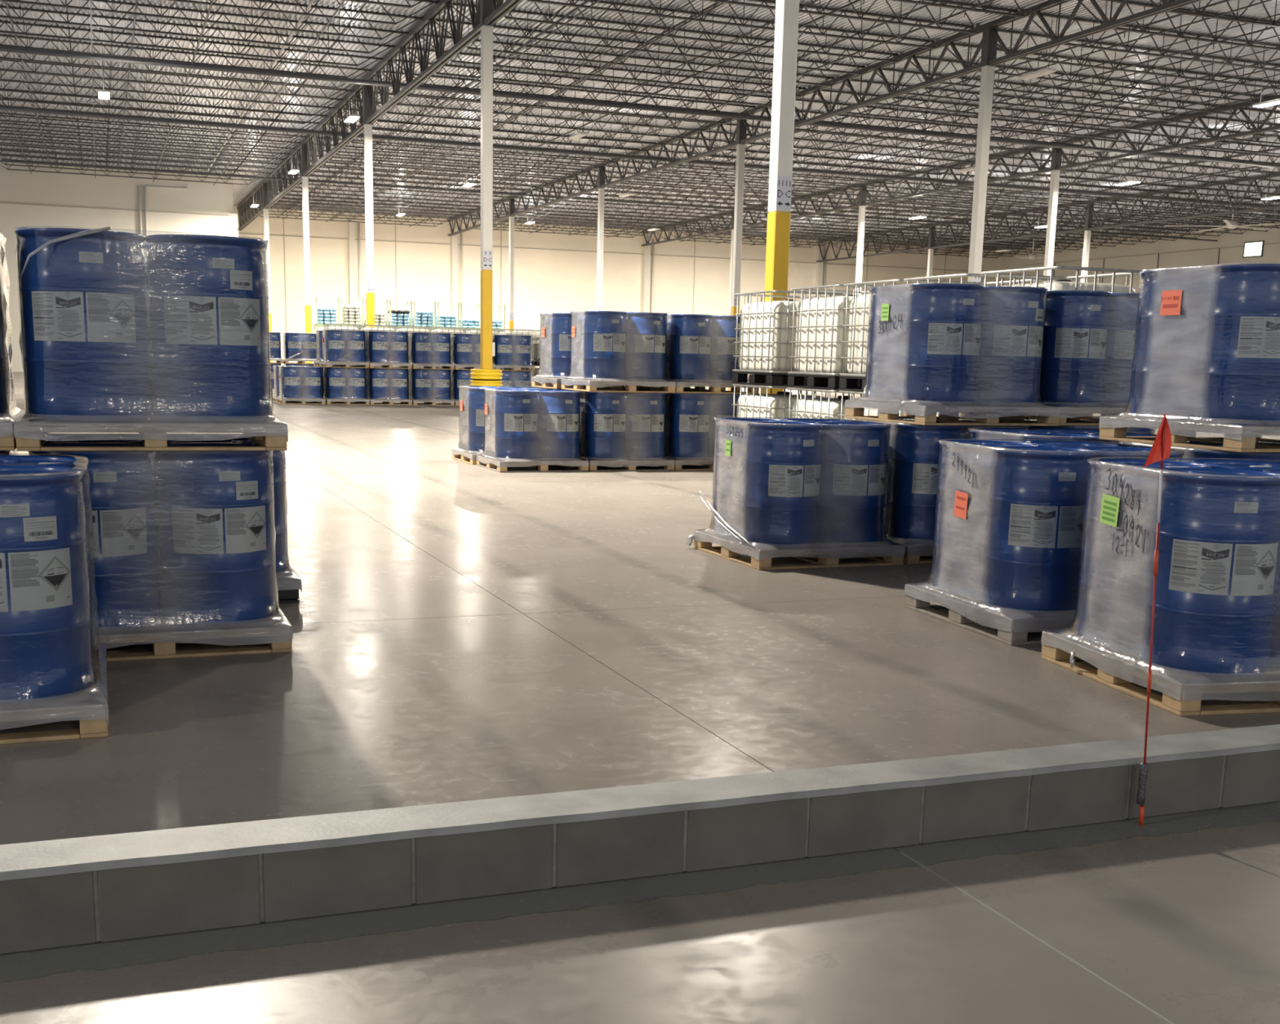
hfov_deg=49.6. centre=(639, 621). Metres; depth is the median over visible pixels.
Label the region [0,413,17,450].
pallet
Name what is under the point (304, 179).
steel column
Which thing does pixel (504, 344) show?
drum
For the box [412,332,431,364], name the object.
drum
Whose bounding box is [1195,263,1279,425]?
drum
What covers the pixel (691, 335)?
drum
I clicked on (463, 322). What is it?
sack
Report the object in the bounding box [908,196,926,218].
ceiling light
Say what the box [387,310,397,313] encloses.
sack
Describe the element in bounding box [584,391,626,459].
drum
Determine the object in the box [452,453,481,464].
pallet
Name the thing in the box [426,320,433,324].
sack
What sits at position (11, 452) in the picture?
wrap
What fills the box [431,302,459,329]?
rack
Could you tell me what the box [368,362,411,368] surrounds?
pallet
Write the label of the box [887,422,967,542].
drum
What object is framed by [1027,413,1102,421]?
tank
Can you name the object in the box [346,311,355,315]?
sack
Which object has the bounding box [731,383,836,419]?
tank
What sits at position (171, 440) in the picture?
drum
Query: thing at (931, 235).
steel column
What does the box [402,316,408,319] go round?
sack
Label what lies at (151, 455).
drum
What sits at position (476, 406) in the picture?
drum
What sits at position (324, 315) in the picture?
sack
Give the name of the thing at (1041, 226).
ceiling light
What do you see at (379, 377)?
drum
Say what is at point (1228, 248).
wall
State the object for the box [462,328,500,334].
tank
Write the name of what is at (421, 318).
sack
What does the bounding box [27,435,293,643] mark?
wrap
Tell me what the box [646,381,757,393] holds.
pallet
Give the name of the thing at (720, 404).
drum
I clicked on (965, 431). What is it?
drum
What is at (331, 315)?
sack
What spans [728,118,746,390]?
steel column
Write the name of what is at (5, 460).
drum
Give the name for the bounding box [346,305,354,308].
sack
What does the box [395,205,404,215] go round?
ceiling light
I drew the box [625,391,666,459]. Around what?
drum
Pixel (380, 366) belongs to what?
tank
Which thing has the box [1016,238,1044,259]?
ceiling fan
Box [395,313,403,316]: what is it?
sack
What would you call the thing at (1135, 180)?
ceiling light
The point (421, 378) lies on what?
drum
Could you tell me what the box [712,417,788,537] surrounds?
wrap
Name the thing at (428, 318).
sack
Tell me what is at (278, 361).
pallet
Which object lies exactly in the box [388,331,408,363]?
drum
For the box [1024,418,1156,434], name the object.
wrap
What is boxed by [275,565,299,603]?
pallet
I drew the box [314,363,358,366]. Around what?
pallet
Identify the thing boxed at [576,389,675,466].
wrap
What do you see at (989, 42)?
steel column
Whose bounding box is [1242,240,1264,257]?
window
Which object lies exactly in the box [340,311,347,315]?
sack
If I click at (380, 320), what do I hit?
sack
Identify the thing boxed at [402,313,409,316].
sack
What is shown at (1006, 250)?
ceiling light
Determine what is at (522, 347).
drum
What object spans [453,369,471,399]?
drum
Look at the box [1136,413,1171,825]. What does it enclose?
flag
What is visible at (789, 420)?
drum
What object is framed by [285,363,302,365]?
drum
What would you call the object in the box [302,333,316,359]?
drum
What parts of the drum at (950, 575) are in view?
drum lid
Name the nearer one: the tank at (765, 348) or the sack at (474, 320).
the tank at (765, 348)
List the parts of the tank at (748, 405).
rail, tank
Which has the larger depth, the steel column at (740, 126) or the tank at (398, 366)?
the steel column at (740, 126)
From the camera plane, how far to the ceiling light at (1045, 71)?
37.02 m
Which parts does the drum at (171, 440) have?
drum lid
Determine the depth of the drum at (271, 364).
47.97 m
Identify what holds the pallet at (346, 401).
on the floor
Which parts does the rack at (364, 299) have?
post, post, post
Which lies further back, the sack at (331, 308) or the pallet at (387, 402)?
the sack at (331, 308)
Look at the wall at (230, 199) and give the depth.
78.97 m
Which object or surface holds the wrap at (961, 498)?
on the pallet at (963, 611)
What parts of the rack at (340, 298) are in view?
post, post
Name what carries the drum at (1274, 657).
on the pallet at (1116, 669)
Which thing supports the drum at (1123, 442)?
on the pallet
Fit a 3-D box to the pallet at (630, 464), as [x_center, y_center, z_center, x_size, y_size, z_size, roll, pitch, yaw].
[-0.316,-2.212,19.263,1.220,0.145,1.220,-3,12,-21]
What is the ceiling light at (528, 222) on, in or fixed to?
hanging from the ceiling
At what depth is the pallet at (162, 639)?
6.86 m
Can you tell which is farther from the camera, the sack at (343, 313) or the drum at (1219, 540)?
the sack at (343, 313)
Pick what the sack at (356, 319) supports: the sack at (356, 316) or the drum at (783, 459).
the sack at (356, 316)
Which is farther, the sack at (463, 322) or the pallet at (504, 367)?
the sack at (463, 322)
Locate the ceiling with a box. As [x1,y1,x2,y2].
[0,0,1279,262]
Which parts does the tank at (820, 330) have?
rail, tank, rail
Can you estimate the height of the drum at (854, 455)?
0.903 m
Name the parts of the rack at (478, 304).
post, post, post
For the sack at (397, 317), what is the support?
on the sack at (397, 321)
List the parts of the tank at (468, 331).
tank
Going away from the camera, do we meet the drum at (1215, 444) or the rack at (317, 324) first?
the drum at (1215, 444)
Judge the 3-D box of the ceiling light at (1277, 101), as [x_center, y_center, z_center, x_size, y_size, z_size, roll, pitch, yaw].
[18.447,-15.724,40.191,0.340,1.334,1.250,-3,12,-21]
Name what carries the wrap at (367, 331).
on the pallet at (383, 365)
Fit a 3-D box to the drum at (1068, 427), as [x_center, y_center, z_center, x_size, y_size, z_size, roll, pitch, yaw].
[3.438,-1.163,11.379,0.577,0.903,0.577,4,11,12]
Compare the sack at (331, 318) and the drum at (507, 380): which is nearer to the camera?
the drum at (507, 380)
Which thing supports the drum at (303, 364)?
on the pallet
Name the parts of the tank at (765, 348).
rail, tank, rail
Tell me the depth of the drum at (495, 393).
18.61 m
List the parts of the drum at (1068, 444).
drum lid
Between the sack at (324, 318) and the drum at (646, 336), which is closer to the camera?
the drum at (646, 336)
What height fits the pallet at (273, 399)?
0.145 m
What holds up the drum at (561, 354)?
on the pallet at (534, 384)
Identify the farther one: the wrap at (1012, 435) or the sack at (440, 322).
the sack at (440, 322)
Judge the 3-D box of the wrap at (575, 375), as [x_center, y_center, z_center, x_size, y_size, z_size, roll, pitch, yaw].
[-0.301,-3.711,18.916,1.235,1.001,1.238,-3,12,-21]
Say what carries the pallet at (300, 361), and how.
on the wrap
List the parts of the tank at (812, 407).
tank, rail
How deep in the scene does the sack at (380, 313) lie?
64.13 m
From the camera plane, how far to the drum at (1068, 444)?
8.68 m
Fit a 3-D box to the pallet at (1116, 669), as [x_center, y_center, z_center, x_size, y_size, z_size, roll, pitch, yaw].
[2.843,0.222,6.827,1.220,0.145,1.220,-1,11,-13]
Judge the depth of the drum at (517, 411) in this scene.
18.11 m
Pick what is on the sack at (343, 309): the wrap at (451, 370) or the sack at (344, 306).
the sack at (344, 306)
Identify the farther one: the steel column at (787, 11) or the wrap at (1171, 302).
the steel column at (787, 11)
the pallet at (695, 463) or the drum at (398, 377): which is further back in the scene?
the drum at (398, 377)
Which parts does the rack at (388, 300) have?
post, post, post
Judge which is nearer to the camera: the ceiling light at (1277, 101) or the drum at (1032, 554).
the drum at (1032, 554)
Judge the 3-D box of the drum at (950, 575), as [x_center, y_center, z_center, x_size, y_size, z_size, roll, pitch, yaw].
[2.089,-0.630,8.409,0.577,0.903,0.577,-5,13,-32]
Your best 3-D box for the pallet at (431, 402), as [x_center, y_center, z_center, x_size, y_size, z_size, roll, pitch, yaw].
[-6.329,-6.599,41.645,1.220,0.145,1.220,-3,12,-21]
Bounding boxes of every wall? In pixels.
[0,158,238,372]
[227,176,233,213]
[233,205,1001,374]
[1000,221,1279,293]
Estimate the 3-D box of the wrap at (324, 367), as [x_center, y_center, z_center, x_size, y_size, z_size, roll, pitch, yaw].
[-8.671,-6.956,40.660,1.235,1.003,1.237,-3,12,-21]
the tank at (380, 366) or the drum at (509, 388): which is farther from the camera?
the tank at (380, 366)
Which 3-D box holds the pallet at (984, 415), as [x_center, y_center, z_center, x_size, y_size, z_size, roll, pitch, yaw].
[2.492,-1.683,11.162,1.220,0.145,1.220,-3,12,-21]
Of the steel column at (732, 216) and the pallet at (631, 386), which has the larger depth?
the steel column at (732, 216)
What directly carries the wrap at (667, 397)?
on the pallet at (695, 463)
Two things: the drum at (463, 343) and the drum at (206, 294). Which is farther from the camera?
the drum at (463, 343)
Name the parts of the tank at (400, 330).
tank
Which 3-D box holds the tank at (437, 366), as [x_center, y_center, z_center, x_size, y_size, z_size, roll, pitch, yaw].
[-6.496,-8.099,46.729,1.022,1.185,1.222,-3,12,-21]
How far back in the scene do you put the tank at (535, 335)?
47.32 m
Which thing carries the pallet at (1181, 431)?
on the wrap at (1185, 450)
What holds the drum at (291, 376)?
on the pallet at (301, 401)
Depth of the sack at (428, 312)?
64.90 m
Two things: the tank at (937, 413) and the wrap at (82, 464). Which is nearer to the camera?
the wrap at (82, 464)
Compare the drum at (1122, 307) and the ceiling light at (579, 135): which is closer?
the drum at (1122, 307)
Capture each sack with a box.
[315,306,324,311]
[315,314,323,317]
[315,317,323,320]
[322,311,329,314]
[323,307,329,311]
[323,314,330,317]
[323,317,330,320]
[323,320,330,324]
[329,307,337,311]
[329,311,336,314]
[329,314,337,317]
[329,317,336,320]
[339,304,347,308]
[339,307,348,311]
[339,315,348,318]
[339,318,348,321]
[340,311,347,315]
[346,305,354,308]
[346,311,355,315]
[347,308,355,311]
[347,315,355,318]
[347,318,355,321]
[354,305,361,308]
[354,311,361,315]
[354,315,361,318]
[354,318,361,321]
[378,312,386,315]
[378,315,386,319]
[378,319,386,322]
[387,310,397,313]
[388,315,396,319]
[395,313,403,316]
[395,316,403,319]
[395,320,403,323]
[396,310,403,313]
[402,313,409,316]
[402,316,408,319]
[402,320,409,323]
[403,310,409,313]
[412,320,420,323]
[419,311,426,314]
[419,314,426,317]
[419,317,426,320]
[419,320,426,324]
[426,311,433,314]
[426,314,433,317]
[426,317,433,320]
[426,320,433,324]
[435,317,444,320]
[435,320,444,324]
[443,315,450,318]
[443,324,450,327]
[449,315,456,318]
[449,318,457,321]
[449,321,456,324]
[459,321,467,324]
[472,319,479,322]
[495,320,502,323]
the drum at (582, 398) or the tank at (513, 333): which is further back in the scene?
the tank at (513, 333)
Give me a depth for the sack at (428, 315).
64.93 m
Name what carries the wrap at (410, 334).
on the pallet at (425, 366)
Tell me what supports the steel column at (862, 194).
on the floor
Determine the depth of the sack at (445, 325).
65.29 m
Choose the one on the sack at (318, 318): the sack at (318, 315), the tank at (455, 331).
the sack at (318, 315)
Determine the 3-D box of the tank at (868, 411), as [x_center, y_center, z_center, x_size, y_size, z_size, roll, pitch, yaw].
[2.963,-1.999,15.738,1.036,1.188,1.236,-3,12,-21]
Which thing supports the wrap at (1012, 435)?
on the pallet
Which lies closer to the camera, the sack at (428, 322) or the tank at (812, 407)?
the tank at (812, 407)
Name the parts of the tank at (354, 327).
tank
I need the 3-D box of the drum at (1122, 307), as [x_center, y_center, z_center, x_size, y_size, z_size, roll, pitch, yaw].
[4.016,-2.235,11.435,0.577,0.903,0.577,-5,13,-32]
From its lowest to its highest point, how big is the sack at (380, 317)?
0.145 m
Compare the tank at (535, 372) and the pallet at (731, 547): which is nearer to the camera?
the pallet at (731, 547)
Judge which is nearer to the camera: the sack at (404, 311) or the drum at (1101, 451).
the drum at (1101, 451)
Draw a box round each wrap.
[0,231,24,439]
[0,453,108,724]
[8,447,17,454]
[13,226,288,441]
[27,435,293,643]
[272,364,314,399]
[276,365,325,401]
[280,450,302,591]
[282,332,306,361]
[313,329,358,364]
[320,329,368,364]
[322,366,369,401]
[365,330,412,366]
[365,368,412,402]
[408,332,454,367]
[408,368,454,403]
[450,333,495,367]
[450,368,456,402]
[451,385,547,458]
[475,387,588,466]
[492,334,535,368]
[531,312,563,383]
[560,310,675,387]
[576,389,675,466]
[648,313,757,389]
[665,392,684,465]
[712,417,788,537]
[844,282,1060,416]
[854,418,1030,554]
[904,439,1184,631]
[967,427,1156,439]
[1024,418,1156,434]
[1040,457,1279,700]
[1050,288,1136,411]
[1098,262,1279,438]
[1115,440,1279,462]
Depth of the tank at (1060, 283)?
12.55 m
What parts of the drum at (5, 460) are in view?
drum lid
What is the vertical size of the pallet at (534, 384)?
0.145 m
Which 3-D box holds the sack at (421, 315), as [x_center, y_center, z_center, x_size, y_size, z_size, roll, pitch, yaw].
[-10.245,-14.384,65.196,0.294,0.145,0.920,-3,12,-22]
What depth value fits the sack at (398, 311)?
64.39 m
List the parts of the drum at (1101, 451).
drum lid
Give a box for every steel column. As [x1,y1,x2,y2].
[262,182,272,362]
[300,143,311,363]
[362,84,374,327]
[480,0,494,368]
[508,198,515,331]
[595,166,605,311]
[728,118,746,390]
[728,213,734,315]
[760,0,799,393]
[854,186,866,295]
[926,226,935,279]
[967,26,998,282]
[1042,146,1062,282]
[1080,203,1093,282]
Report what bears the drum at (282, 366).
on the pallet at (301, 401)
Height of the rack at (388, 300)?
1.295 m
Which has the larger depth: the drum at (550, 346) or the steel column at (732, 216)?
the steel column at (732, 216)
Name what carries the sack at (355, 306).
on the sack
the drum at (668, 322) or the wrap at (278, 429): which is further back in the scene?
the drum at (668, 322)
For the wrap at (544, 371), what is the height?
1.002 m
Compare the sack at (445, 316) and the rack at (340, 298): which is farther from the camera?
the sack at (445, 316)
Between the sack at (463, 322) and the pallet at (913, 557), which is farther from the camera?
the sack at (463, 322)
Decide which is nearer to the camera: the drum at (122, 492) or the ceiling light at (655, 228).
the drum at (122, 492)
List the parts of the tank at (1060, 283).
rail, tank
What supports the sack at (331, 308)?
on the sack at (331, 312)
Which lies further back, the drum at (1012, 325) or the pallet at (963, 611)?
the drum at (1012, 325)
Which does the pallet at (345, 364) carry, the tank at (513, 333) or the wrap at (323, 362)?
the wrap at (323, 362)
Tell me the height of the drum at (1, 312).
0.883 m
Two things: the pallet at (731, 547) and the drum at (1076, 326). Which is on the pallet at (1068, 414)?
the drum at (1076, 326)
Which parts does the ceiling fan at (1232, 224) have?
fan blade, fan blade, fan blade, fan blade, fan blade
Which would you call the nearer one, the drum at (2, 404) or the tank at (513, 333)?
the drum at (2, 404)
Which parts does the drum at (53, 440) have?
drum lid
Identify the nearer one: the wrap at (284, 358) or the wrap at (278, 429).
the wrap at (278, 429)
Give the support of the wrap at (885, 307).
on the pallet at (984, 415)
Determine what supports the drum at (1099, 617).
on the pallet at (1116, 669)
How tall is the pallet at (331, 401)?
0.145 m
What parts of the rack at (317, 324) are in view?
post, post, post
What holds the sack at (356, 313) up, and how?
on the sack at (356, 316)
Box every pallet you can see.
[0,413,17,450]
[0,653,107,744]
[14,411,287,450]
[98,600,292,661]
[270,358,283,363]
[272,398,315,401]
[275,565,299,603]
[276,397,325,404]
[283,359,315,364]
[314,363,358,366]
[320,361,368,368]
[325,398,369,404]
[330,400,359,402]
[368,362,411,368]
[369,399,412,404]
[411,363,453,369]
[412,399,453,405]
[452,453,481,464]
[453,364,495,369]
[453,400,458,405]
[476,457,588,472]
[495,364,534,370]
[531,377,625,388]
[561,378,675,392]
[575,456,674,471]
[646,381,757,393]
[648,456,713,471]
[693,529,903,569]
[844,400,1059,426]
[871,533,933,564]
[904,583,1075,645]
[1016,405,1126,425]
[1040,630,1279,715]
[1098,416,1279,452]
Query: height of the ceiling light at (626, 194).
1.334 m
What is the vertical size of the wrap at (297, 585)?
0.896 m
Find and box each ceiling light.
[97,50,110,99]
[250,179,258,207]
[288,138,299,173]
[343,75,359,122]
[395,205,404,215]
[462,156,475,186]
[524,215,535,223]
[568,94,589,138]
[618,165,634,196]
[647,218,660,231]
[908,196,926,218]
[955,133,977,172]
[995,231,1010,251]
[1017,20,1056,79]
[1034,204,1047,227]
[1115,158,1141,185]
[1252,60,1279,107]
[1261,173,1279,199]
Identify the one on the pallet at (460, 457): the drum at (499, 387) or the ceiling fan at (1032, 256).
the drum at (499, 387)
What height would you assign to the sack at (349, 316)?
0.145 m
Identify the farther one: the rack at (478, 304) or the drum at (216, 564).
the rack at (478, 304)
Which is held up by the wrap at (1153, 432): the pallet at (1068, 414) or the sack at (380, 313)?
the pallet at (1068, 414)
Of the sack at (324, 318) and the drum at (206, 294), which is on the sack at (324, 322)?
the sack at (324, 318)
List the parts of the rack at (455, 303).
post, post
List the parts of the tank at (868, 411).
rail, tank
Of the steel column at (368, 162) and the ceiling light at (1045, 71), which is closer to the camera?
the ceiling light at (1045, 71)
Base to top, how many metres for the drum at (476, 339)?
0.903 m
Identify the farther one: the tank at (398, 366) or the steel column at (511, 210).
the steel column at (511, 210)
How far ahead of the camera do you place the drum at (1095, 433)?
9.84 m
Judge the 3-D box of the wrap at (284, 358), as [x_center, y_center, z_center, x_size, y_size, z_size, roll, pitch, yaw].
[-11.919,-9.629,48.678,1.239,1.000,1.255,-3,12,-21]
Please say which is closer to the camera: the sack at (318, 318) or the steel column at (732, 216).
the sack at (318, 318)
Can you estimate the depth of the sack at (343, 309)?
63.49 m
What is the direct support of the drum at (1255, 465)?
on the pallet at (1116, 669)
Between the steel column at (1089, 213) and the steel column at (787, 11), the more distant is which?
the steel column at (1089, 213)
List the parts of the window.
pane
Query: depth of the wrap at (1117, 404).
10.99 m
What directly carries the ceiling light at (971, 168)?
hanging from the ceiling
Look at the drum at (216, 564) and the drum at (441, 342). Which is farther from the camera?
the drum at (441, 342)
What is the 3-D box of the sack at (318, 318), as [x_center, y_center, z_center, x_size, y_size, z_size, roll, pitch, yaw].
[-14.714,-13.875,63.553,0.294,0.145,0.920,-3,11,-20]
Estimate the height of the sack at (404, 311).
0.145 m
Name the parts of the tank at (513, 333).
tank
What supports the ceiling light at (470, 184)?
hanging from the ceiling
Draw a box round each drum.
[0,291,8,413]
[0,324,6,417]
[0,450,8,455]
[0,454,93,655]
[0,465,93,705]
[17,227,151,422]
[30,442,159,631]
[44,436,142,444]
[142,243,153,413]
[145,234,270,422]
[147,450,154,465]
[152,436,256,600]
[155,442,275,626]
[269,332,280,359]
[270,363,280,389]
[272,450,286,574]
[275,365,295,396]
[280,365,292,397]
[281,366,302,398]
[284,332,302,359]
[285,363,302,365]
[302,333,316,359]
[302,364,316,366]
[302,366,322,398]
[319,330,322,360]
[321,367,323,396]
[325,329,346,362]
[326,367,346,399]
[345,330,365,362]
[346,367,366,399]
[368,331,389,363]
[368,368,389,399]
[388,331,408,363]
[389,368,408,399]
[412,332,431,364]
[412,368,431,399]
[431,333,450,364]
[431,368,450,399]
[453,333,473,364]
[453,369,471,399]
[467,386,498,450]
[468,386,509,453]
[472,333,479,364]
[493,334,513,365]
[493,388,526,457]
[495,389,538,460]
[498,386,534,387]
[500,370,513,386]
[509,387,545,389]
[512,335,531,365]
[512,370,530,386]
[526,389,566,396]
[537,390,580,460]
[540,313,554,375]
[551,312,570,377]
[570,311,586,377]
[580,391,586,456]
[583,311,626,380]
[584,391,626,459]
[624,311,666,381]
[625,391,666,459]
[665,392,671,456]
[666,315,672,379]
[667,392,710,459]
[669,314,711,382]
[707,393,746,458]
[708,315,740,382]
[742,421,822,547]
[781,417,852,422]
[814,422,889,545]
[856,419,915,533]
[866,286,912,402]
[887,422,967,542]
[902,283,984,405]
[932,440,1038,597]
[962,425,1028,439]
[969,428,1051,442]
[973,286,1046,406]
[981,445,1096,614]
[1017,432,1103,442]
[1022,440,1119,448]
[1029,425,1098,430]
[1035,428,1099,434]
[1040,289,1111,406]
[1076,458,1211,650]
[1077,446,1182,461]
[1085,432,1156,443]
[1097,425,1154,433]
[1099,293,1138,406]
[1118,441,1213,457]
[1130,268,1213,420]
[1140,467,1279,677]
[1182,447,1279,462]
[1188,440,1279,448]
[1189,459,1279,471]
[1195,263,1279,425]
[1262,467,1279,668]
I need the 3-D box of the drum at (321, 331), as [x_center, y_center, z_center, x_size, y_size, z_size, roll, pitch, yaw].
[-9.275,-8.207,41.284,0.577,0.903,0.577,2,11,5]
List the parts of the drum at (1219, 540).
drum lid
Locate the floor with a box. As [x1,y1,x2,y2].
[0,371,1279,1023]
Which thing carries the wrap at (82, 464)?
on the pallet at (58, 708)
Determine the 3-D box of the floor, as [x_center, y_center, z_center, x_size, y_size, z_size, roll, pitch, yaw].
[12.996,-7.365,49.226,100.078,0.310,133.568,-3,12,-21]
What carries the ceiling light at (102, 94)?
hanging from the ceiling
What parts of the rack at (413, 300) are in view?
post, post, post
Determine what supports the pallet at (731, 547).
on the floor
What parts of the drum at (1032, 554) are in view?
drum lid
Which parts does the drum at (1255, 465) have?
drum lid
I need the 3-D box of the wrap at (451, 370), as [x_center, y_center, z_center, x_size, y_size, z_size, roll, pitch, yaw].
[-5.142,-7.131,42.002,1.238,1.003,1.239,-3,12,-21]
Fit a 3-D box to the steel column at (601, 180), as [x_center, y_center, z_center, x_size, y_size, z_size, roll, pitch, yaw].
[-2.071,-17.730,71.542,0.290,11.050,0.290,-3,12,-21]
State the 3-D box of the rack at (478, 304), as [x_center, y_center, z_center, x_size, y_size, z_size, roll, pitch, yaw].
[-7.108,-14.548,66.388,1.100,1.295,1.140,-3,12,-21]
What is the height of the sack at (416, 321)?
0.145 m
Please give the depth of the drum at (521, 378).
42.00 m
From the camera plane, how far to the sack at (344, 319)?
63.58 m
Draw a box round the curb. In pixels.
[0,724,1279,954]
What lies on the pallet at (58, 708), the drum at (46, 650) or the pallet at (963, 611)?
the drum at (46, 650)
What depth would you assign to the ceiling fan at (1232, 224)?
77.67 m
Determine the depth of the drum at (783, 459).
10.20 m
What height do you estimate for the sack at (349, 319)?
0.145 m
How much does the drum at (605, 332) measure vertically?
0.903 m
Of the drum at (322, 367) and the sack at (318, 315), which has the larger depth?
the sack at (318, 315)
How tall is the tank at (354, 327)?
1.185 m
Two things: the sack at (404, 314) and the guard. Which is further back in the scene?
the sack at (404, 314)
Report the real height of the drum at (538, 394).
0.903 m
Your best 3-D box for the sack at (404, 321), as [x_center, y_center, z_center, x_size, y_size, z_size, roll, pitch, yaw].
[-11.017,-14.058,64.959,0.294,0.145,0.920,-2,11,-19]
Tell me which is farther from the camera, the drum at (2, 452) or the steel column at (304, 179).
the steel column at (304, 179)
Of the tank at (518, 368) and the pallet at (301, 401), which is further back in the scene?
the tank at (518, 368)
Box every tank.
[323,323,360,330]
[360,324,396,331]
[373,364,396,367]
[395,325,431,333]
[395,364,423,368]
[428,326,466,333]
[435,365,463,368]
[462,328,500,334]
[498,328,533,364]
[499,367,533,376]
[530,329,539,365]
[531,364,554,387]
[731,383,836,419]
[732,289,844,385]
[786,284,870,389]
[786,386,862,419]
[838,279,932,391]
[838,390,903,420]
[899,409,968,420]
[903,273,1050,286]
[980,265,1140,293]
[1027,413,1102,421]
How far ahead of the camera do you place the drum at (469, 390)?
19.77 m
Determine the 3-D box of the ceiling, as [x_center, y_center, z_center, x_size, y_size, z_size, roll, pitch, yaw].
[5.587,-18.102,47.710,100.000,2.005,118.000,-3,12,-21]
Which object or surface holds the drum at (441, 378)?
on the pallet at (431, 402)
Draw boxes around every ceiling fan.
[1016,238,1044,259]
[1164,195,1279,231]
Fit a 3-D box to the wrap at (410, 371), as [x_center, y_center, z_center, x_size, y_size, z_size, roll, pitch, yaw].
[-6.318,-7.073,41.554,1.236,1.003,1.238,-3,12,-21]
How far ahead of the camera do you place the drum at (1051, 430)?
10.40 m
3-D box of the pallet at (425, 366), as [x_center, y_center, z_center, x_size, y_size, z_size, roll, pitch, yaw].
[-6.306,-7.635,41.448,1.220,0.145,1.220,-3,12,-21]
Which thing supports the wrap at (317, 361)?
on the pallet at (315, 364)
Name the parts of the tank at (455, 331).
tank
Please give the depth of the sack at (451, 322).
65.37 m
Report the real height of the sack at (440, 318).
0.145 m
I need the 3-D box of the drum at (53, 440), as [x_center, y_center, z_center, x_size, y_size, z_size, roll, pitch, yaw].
[-2.905,-0.530,7.412,0.577,0.883,0.577,4,11,12]
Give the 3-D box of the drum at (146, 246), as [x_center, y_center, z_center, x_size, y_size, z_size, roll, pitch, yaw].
[-2.351,-1.553,7.425,0.577,0.883,0.577,4,11,12]
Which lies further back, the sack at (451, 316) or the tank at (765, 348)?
the sack at (451, 316)
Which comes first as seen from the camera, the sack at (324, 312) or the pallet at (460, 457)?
the pallet at (460, 457)
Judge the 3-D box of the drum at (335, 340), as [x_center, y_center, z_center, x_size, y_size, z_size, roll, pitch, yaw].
[-8.810,-7.970,40.093,0.577,0.903,0.577,5,11,20]
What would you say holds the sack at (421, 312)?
on the sack at (421, 315)
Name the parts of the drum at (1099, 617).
drum lid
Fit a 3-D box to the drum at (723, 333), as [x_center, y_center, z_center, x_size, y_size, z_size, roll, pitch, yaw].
[1.226,-3.781,19.242,0.577,0.903,0.577,4,11,12]
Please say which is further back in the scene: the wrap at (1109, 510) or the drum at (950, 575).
the drum at (950, 575)
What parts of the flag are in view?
rod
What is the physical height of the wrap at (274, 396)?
1.006 m
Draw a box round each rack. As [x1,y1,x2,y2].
[311,297,339,327]
[336,297,364,328]
[360,298,388,328]
[384,299,413,328]
[408,300,436,329]
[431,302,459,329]
[454,302,479,330]
[478,303,505,332]
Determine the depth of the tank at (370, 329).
45.12 m
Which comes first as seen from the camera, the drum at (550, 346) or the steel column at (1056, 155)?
the drum at (550, 346)
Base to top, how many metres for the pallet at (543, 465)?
0.145 m
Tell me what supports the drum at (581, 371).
on the pallet at (631, 386)
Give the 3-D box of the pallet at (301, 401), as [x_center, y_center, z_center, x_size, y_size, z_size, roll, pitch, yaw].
[-9.868,-6.425,40.298,1.220,0.145,1.220,-3,12,-21]
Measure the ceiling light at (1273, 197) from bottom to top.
1.334 m
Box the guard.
[470,368,502,386]
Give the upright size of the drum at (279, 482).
0.798 m
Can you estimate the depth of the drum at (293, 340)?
48.10 m
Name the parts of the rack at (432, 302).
post, post, post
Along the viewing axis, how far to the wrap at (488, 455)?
18.51 m
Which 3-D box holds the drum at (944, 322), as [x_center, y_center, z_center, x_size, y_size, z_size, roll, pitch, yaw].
[2.340,-2.134,10.703,0.577,0.903,0.577,-1,11,-10]
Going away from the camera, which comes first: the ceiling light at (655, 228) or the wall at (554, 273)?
the ceiling light at (655, 228)
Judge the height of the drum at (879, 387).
0.903 m
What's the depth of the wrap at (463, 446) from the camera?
19.67 m
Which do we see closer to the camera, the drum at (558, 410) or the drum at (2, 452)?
the drum at (2, 452)
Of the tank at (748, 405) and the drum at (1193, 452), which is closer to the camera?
the drum at (1193, 452)
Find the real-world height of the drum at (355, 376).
0.903 m
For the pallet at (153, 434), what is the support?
on the wrap at (283, 634)
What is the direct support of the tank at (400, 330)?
on the tank at (398, 366)
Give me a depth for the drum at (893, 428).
11.15 m
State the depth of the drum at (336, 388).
40.07 m
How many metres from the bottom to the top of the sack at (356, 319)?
0.145 m
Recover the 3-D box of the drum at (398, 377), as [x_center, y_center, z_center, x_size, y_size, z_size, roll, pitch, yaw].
[-7.136,-7.018,40.936,0.577,0.903,0.577,-1,11,-10]
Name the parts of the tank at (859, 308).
rail, tank, rail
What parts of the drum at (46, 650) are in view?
drum lid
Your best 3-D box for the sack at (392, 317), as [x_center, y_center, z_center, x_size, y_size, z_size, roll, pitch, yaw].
[-11.574,-14.174,64.719,0.294,0.145,0.920,-3,12,-22]
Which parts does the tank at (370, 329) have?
tank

